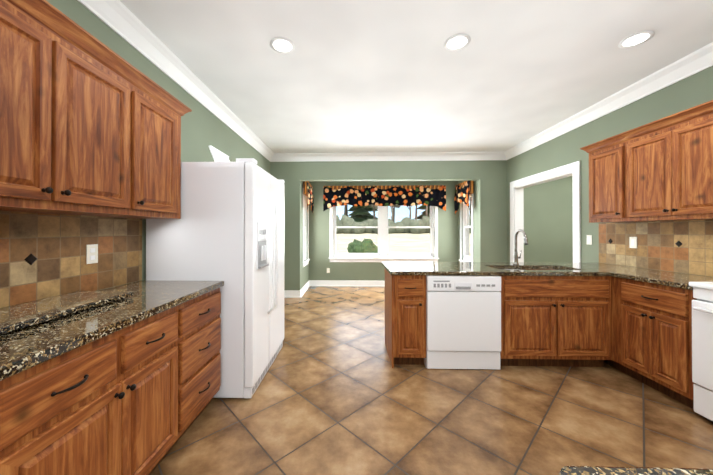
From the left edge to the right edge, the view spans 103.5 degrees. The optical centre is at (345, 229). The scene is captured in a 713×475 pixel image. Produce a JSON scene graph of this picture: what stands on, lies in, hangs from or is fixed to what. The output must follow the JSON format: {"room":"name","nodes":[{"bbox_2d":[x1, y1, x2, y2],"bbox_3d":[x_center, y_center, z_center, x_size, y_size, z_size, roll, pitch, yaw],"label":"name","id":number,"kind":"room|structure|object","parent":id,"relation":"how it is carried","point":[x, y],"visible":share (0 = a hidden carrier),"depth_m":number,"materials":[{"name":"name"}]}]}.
{"room":"kitchen","nodes":[
{"label":"kitchen","id":0,"kind":"room"},
{"bbox_2d":[46,0,269,290],"bbox_3d":[-1.621,-0.089,1.483,0.150,2.730,8.100,0,0,1],"label":"wall","id":1,"kind":"structure","parent":0,"point":[203,128],"depth_m":2.64,"materials":[{"name":"green paint"}]},
{"bbox_2d":[0,0,135,215],"bbox_3d":[-1.390,-0.502,1.180,0.320,0.832,0.860,0,0,1],"label":"upper cabinet","id":2,"kind":"object","parent":1,"relation":"attached to","point":[90,124],"depth_m":1.22,"materials":[{"name":"brown wood"}]},
{"bbox_2d":[0,211,141,307],"bbox_3d":[-1.546,0.145,1.424,0.002,0.460,1.365,0,0,1],"label":"backsplash","id":3,"kind":"structure","parent":1,"relation":"attached to","point":[55,244],"depth_m":1.53,"materials":[{"name":"brown tile"}]},
{"bbox_2d":[24,253,37,264],"bbox_3d":[-1.543,0.145,1.380,0.006,0.060,0.060,0,0,1],"label":"accent tile","id":4,"kind":"object","parent":3,"relation":"attached to","point":[31,258],"depth_m":1.38,"materials":[{"name":"black tile"}]},
{"bbox_2d":[86,244,97,263],"bbox_3d":[-1.533,0.147,1.700,0.009,0.115,0.072,0,0,1],"label":"outlet","id":5,"kind":"object","parent":3,"relation":"attached to","point":[91,254],"depth_m":1.69,"materials":[{"name":"beige plastic"}]},
{"bbox_2d":[101,68,187,218],"bbox_3d":[-1.373,-0.499,1.852,0.320,0.832,0.484,0,0,1],"label":"upper cabinet","id":6,"kind":"object","parent":1,"relation":"attached to","point":[158,113],"depth_m":1.81,"materials":[{"name":"brown wood"}]},
{"bbox_2d":[78,0,273,161],"bbox_3d":[-1.494,-1.387,1.485,0.105,0.135,7.800,0,0,1],"label":"crown molding","id":7,"kind":"structure","parent":1,"relation":"attached to","point":[121,19],"depth_m":2.28,"materials":[{"name":"white wood"}]},
{"bbox_2d":[301,181,308,288],"bbox_3d":[-0.932,-0.070,6.067,0.150,2.730,1.100,0,0,1],"label":"wall","id":8,"kind":"structure","parent":0,"point":[304,275],"depth_m":5.64,"materials":[{"name":"green paint"}]},
{"bbox_2d":[300,280,309,297],"bbox_3d":[-0.848,1.227,5.871,0.026,0.135,1.076,0,0,1],"label":"baseboard","id":9,"kind":"structure","parent":8,"relation":"attached to","point":[309,283],"depth_m":5.80,"materials":[{"name":"white wood"}]},
{"bbox_2d":[303,194,309,266],"bbox_3d":[-0.908,-0.042,5.996,0.200,1.605,0.700,0,0,1],"label":"bay window","id":10,"kind":"structure","parent":8,"relation":"in","point":[306,262],"depth_m":6.23,"materials":[{"name":"white"}]},
{"bbox_2d":[303,181,313,212],"bbox_3d":[-0.771,-0.657,5.985,0.124,0.675,0.800,0,0,1],"label":"valance","id":11,"kind":"object","parent":10,"relation":"attached to","point":[307,189],"visible":0.98,"depth_m":5.78,"materials":[{"name":"fabric"}]},
{"bbox_2d":[309,181,457,280],"bbox_3d":[0.858,-0.068,6.497,3.406,2.730,0.150,0,0,1],"label":"wall","id":12,"kind":"structure","parent":0,"point":[320,263],"depth_m":6.44,"materials":[{"name":"green paint"}]},
{"bbox_2d":[310,280,384,286],"bbox_3d":[0.856,1.229,6.403,3.406,0.135,0.026,0,0,1],"label":"baseboard","id":13,"kind":"structure","parent":12,"relation":"attached to","point":[339,283],"depth_m":6.42,"materials":[{"name":"white wood"}]},
{"bbox_2d":[329,205,438,261],"bbox_3d":[0.864,-0.065,6.472,2.505,1.615,0.200,0,0,1],"label":"bay window","id":14,"kind":"structure","parent":12,"relation":"in","point":[382,255],"depth_m":6.44,"materials":[{"name":"white wood"}]},
{"bbox_2d":[323,185,445,211],"bbox_3d":[0.867,-0.701,6.329,2.740,0.585,0.139,0,0,1],"label":"valance","id":15,"kind":"object","parent":14,"relation":"attached to","point":[415,195],"visible":1,"depth_m":6.30,"materials":[{"name":"fabric"}]},
{"bbox_2d":[270,160,506,289],"bbox_3d":[0.789,-0.072,5.398,4.470,2.730,0.150,0,0,1],"label":"wall","id":16,"kind":"structure","parent":0,"point":[489,177],"depth_m":5.32,"materials":[{"name":"green paint"}]},
{"bbox_2d":[284,290,299,297],"bbox_3d":[-1.148,1.225,5.353,0.540,0.135,0.026,0,0,1],"label":"baseboard","id":17,"kind":"structure","parent":16,"relation":"attached to","point":[287,293],"depth_m":5.35,"materials":[{"name":"white wood"}]},
{"bbox_2d":[274,152,501,161],"bbox_3d":[0.786,-1.370,5.277,4.230,0.135,0.105,0,0,1],"label":"crown molding","id":18,"kind":"structure","parent":16,"relation":"attached to","point":[375,156],"depth_m":5.27,"materials":[{"name":"white wood"}]},
{"bbox_2d":[120,0,712,152],"bbox_3d":[2.252,-1.502,1.941,7.870,0.100,9.200,0,0,1],"label":"ceiling","id":19,"kind":"structure","parent":0,"point":[358,76],"depth_m":2.42,"materials":[{"name":"paint"}]},
{"bbox_2d":[270,37,294,53],"bbox_3d":[-0.497,-1.448,2.210,0.193,0.006,0.193,0,0,-8],"label":"recessed light","id":20,"kind":"object","parent":19,"relation":"in","point":[283,45],"depth_m":2.21,"materials":[{"name":"white"}]},
{"bbox_2d":[444,34,470,50],"bbox_3d":[0.862,-1.448,2.176,0.193,0.006,0.193,0,0,-8],"label":"recessed light","id":21,"kind":"object","parent":19,"relation":"in","point":[457,42],"depth_m":2.17,"materials":[{"name":"white"}]},
{"bbox_2d":[618,31,654,48],"bbox_3d":[2.212,-1.448,2.142,0.193,0.006,0.193,0,0,-8],"label":"recessed light","id":22,"kind":"object","parent":19,"relation":"in","point":[636,39],"depth_m":2.14,"materials":[{"name":"white"}]},
{"bbox_2d":[150,286,712,474],"bbox_3d":[2.252,1.328,1.929,7.870,0.100,9.200,0,0,1],"label":"floor","id":23,"kind":"structure","parent":0,"point":[335,393],"depth_m":1.91,"materials":[{"name":"tile"}]},
{"bbox_2d":[0,303,183,474],"bbox_3d":[-1.242,0.843,1.157,0.617,0.862,0.833,0,0,1],"label":"base cabinet","id":24,"kind":"object","parent":23,"relation":"on","point":[135,398],"depth_m":1.09,"materials":[{"name":"brown wood"}]},
{"bbox_2d":[184,288,220,432],"bbox_3d":[-1.225,0.846,1.829,0.617,0.862,0.511,0,0,1],"label":"base cabinet","id":25,"kind":"object","parent":23,"relation":"on","point":[202,320],"depth_m":1.79,"materials":[{"name":"brown wood"}]},
{"bbox_2d":[0,280,223,380],"bbox_3d":[-1.231,0.394,1.418,0.627,0.038,1.351,0,0,1],"label":"countertop","id":26,"kind":"structure","parent":25,"relation":"on","point":[23,349],"depth_m":1.13,"materials":[{"name":"stone"}]},
{"bbox_2d":[0,291,133,334],"bbox_3d":[-1.353,0.358,1.184,0.320,0.033,0.780,0,0,1],"label":"slab","id":27,"kind":"object","parent":26,"relation":"on","point":[19,316],"visible":1,"depth_m":1.25,"materials":[{"name":"stone"}]},
{"bbox_2d":[146,158,284,398],"bbox_3d":[-1.054,0.372,2.592,0.886,1.817,0.970,0,0,1],"label":"fridge","id":28,"kind":"object","parent":23,"relation":"on","point":[227,228],"visible":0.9,"depth_m":2.11,"materials":[{"name":"white painted metal"},{"name":"grey plastic"}]},
{"bbox_2d":[208,145,229,161],"bbox_3d":[-1.173,-0.637,2.714,0.117,0.247,0.380,0,0,1],"label":"tray","id":29,"kind":"object","parent":28,"relation":"on","point":[218,155],"visible":0.4,"depth_m":2.64,"materials":[{"name":"white"}]},
{"bbox_2d":[385,269,425,367],"bbox_3d":[0.591,0.851,2.874,0.314,0.862,0.600,0,0,1],"label":"base cabinet","id":30,"kind":"object","parent":23,"relation":"on","point":[405,295],"depth_m":2.59,"materials":[{"name":"brown wood"}]},
{"bbox_2d":[499,276,611,366],"bbox_3d":[1.921,0.851,2.840,0.992,0.862,0.600,0,0,1],"label":"base cabinet","id":31,"kind":"object","parent":23,"relation":"on","point":[564,321],"depth_m":2.55,"materials":[{"name":"brown wood"}]},
{"bbox_2d":[424,275,500,369],"bbox_3d":[1.086,0.853,2.836,0.665,0.858,0.590,0,0,1],"label":"dishwasher","id":32,"kind":"object","parent":31,"relation":"in","point":[463,322],"visible":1,"depth_m":2.56,"materials":[{"name":"white metal"}]},
{"bbox_2d":[382,262,597,275],"bbox_3d":[1.691,0.401,2.925,2.536,0.038,0.806,0,0,1],"label":"countertop","id":33,"kind":"structure","parent":31,"relation":"on","point":[394,268],"depth_m":2.69,"materials":[{"name":"stone"}]},
{"bbox_2d":[513,229,527,264],"bbox_3d":[1.899,0.189,3.026,0.089,0.387,0.234,0,0,1],"label":"faucet","id":34,"kind":"object","parent":33,"relation":"on","point":[516,257],"visible":1,"depth_m":3.09,"materials":[{"name":"silver metal"}]},
{"bbox_2d":[500,269,561,269],"bbox_3d":[1.880,0.520,2.832,0.816,0.200,0.376,0,0,1],"label":"sink","id":35,"kind":"object","parent":33,"relation":"attached to","point":[530,269],"visible":0.06,"depth_m":3.00,"materials":[{"name":"silver metal"}]},
{"bbox_2d":[558,262,652,269],"bbox_3d":[2.603,0.400,2.813,0.706,0.038,0.330,0,0,1],"label":"countertop","id":36,"kind":"structure","parent":31,"relation":"on","point":[585,265],"depth_m":2.92,"materials":[{"name":"stone"}]},
{"bbox_2d":[598,270,712,289],"bbox_3d":[2.601,0.398,2.213,0.680,0.038,0.570,0,0,1],"label":"countertop","id":37,"kind":"structure","parent":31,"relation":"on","point":[673,279],"depth_m":2.28,"materials":[{"name":"stone"}]},
{"bbox_2d":[604,276,696,408],"bbox_3d":[2.654,0.849,2.524,0.590,0.862,1.194,0,0,1],"label":"base cabinet","id":38,"kind":"object","parent":23,"relation":"on","point":[652,335],"visible":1,"depth_m":2.17,"materials":[{"name":"brown wood"}]},
{"bbox_2d":[689,282,712,421],"bbox_3d":[2.602,0.726,1.540,0.591,1.100,0.769,0,0,1],"label":"stove","id":39,"kind":"object","parent":23,"relation":"on","point":[702,341],"visible":0.98,"depth_m":1.86,"materials":[{"name":"white metal"},{"name":"black glass"}]},
{"bbox_3d":[0.996,0.838,-0.180,1.295,0.862,1.236,0,0,1],"label":"cabinet","id":40,"kind":"object","parent":23,"relation":"on","visible":0},
{"bbox_2d":[559,466,712,474],"bbox_3d":[0.995,0.387,-0.203,1.375,0.038,1.265,0,0,1],"label":"countertop","id":41,"kind":"structure","parent":40,"relation":"on","point":[584,470],"depth_m":0.43,"materials":[{"name":"stone"}]},
{"bbox_2d":[458,181,476,261],"bbox_3d":[2.623,-0.070,5.977,0.150,2.730,1.100,0,0,1],"label":"wall","id":42,"kind":"structure","parent":0,"point":[474,223],"depth_m":5.58,"materials":[{"name":"green paint"}]},
{"bbox_2d":[458,194,472,261],"bbox_3d":[2.596,-0.043,5.908,0.200,1.605,0.700,0,0,1],"label":"bay window","id":43,"kind":"structure","parent":42,"relation":"in","point":[466,242],"depth_m":6.13,"materials":[{"name":"white wood"}]},
{"bbox_2d":[454,181,473,213],"bbox_3d":[2.458,-0.658,5.904,0.124,0.675,0.800,0,0,1],"label":"valance","id":44,"kind":"object","parent":43,"relation":"attached to","point":[464,190],"visible":0.98,"depth_m":5.78,"materials":[{"name":"fabric"}]},
{"bbox_2d":[524,176,572,261],"bbox_3d":[4.636,-0.069,6.201,2.880,2.730,0.150,0,0,1],"label":"wall","id":45,"kind":"structure","parent":0,"point":[548,218],"depth_m":6.12,"materials":[{"name":"green paint"}]},
{"bbox_2d":[507,66,712,276],"bbox_3d":[2.998,-0.090,1.366,0.150,2.730,8.100,0,0,1],"label":"wall","id":46,"kind":"structure","parent":0,"point":[696,89],"depth_m":3.37,"materials":[{"name":"green paint"}]},
{"bbox_2d":[510,161,580,261],"bbox_3d":[3.063,0.208,4.339,0.170,2.160,1.570,0,0,1],"label":"door frame","id":47,"kind":"structure","parent":46,"relation":"attached to","point":[517,187],"depth_m":4.32,"materials":[{"name":"white wood"}]},
{"bbox_2d":[587,235,591,244],"bbox_3d":[2.970,0.124,3.427,0.009,0.115,0.072,0,0,1],"label":"light switch","id":48,"kind":"object","parent":46,"relation":"attached to","point":[589,239],"visible":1,"depth_m":3.42,"materials":[{"name":"beige plastic"}]},
{"bbox_2d":[584,134,619,222],"bbox_3d":[2.798,-0.494,2.862,0.320,0.832,0.423,0,0,1],"label":"upper cabinet","id":49,"kind":"object","parent":46,"relation":"attached to","point":[604,156],"depth_m":2.86,"materials":[{"name":"brown wood"}]},
{"bbox_2d":[502,42,712,159],"bbox_3d":[2.871,-1.387,1.375,0.105,0.135,7.800,0,0,1],"label":"crown molding","id":50,"kind":"structure","parent":46,"relation":"attached to","point":[701,59],"depth_m":2.88,"materials":[{"name":"white wood"}]},
{"bbox_2d":[599,220,712,276],"bbox_3d":[2.928,0.146,1.632,0.002,0.460,3.330,0,0,1],"label":"backsplash","id":51,"kind":"structure","parent":46,"relation":"attached to","point":[657,248],"depth_m":2.62,"materials":[{"name":"beige tile"}]},
{"bbox_2d":[629,237,636,247],"bbox_3d":[2.954,0.132,2.887,0.009,0.115,0.075,0,0,1],"label":"outlet","id":52,"kind":"object","parent":51,"relation":"attached to","point":[633,242],"depth_m":2.88,"materials":[{"name":"beige plastic"}]},
{"bbox_2d":[620,100,712,222],"bbox_3d":[2.782,-0.497,2.252,0.320,0.832,0.797,0,0,1],"label":"upper cabinet","id":53,"kind":"object","parent":46,"relation":"attached to","point":[661,169],"depth_m":2.27,"materials":[{"name":"brown wood"}]},
{"label":"outside","id":54,"kind":"structure","parent":0,"visible":0},
{"bbox_2d":[336,233,470,255],"bbox_3d":[1.788,1.216,73.245,180.000,1.638,133.340,0,0,1],"label":"lawn","id":55,"kind":"structure","parent":54,"point":[398,246],"depth_m":26.24,"materials":[{"name":"white"}]},
{"bbox_2d":[347,238,377,252],"bbox_3d":[0.733,1.055,11.941,1.360,1.361,1.440,0,0,1],"label":"bush","id":56,"kind":"object","parent":55,"relation":"on","point":[369,247],"depth_m":11.66,"materials":[{"name":"green plant"}]},
{"bbox_2d":[336,214,470,233],"bbox_3d":[0.601,-0.582,40.971,61.546,3.354,4.081,0,0,1],"label":"hedge","id":57,"kind":"object","parent":55,"relation":"on","point":[426,220],"depth_m":40.01,"materials":[{"name":"green plant"}]},
{"bbox_2d":[344,197,470,221],"bbox_3d":[3.397,-8.465,52.353,58.785,17.853,23.083,0,0,1],"label":"trees","id":58,"kind":"object","parent":55,"relation":"on","point":[368,208],"depth_m":50.64,"materials":[{"name":"green plant"}]}
]}

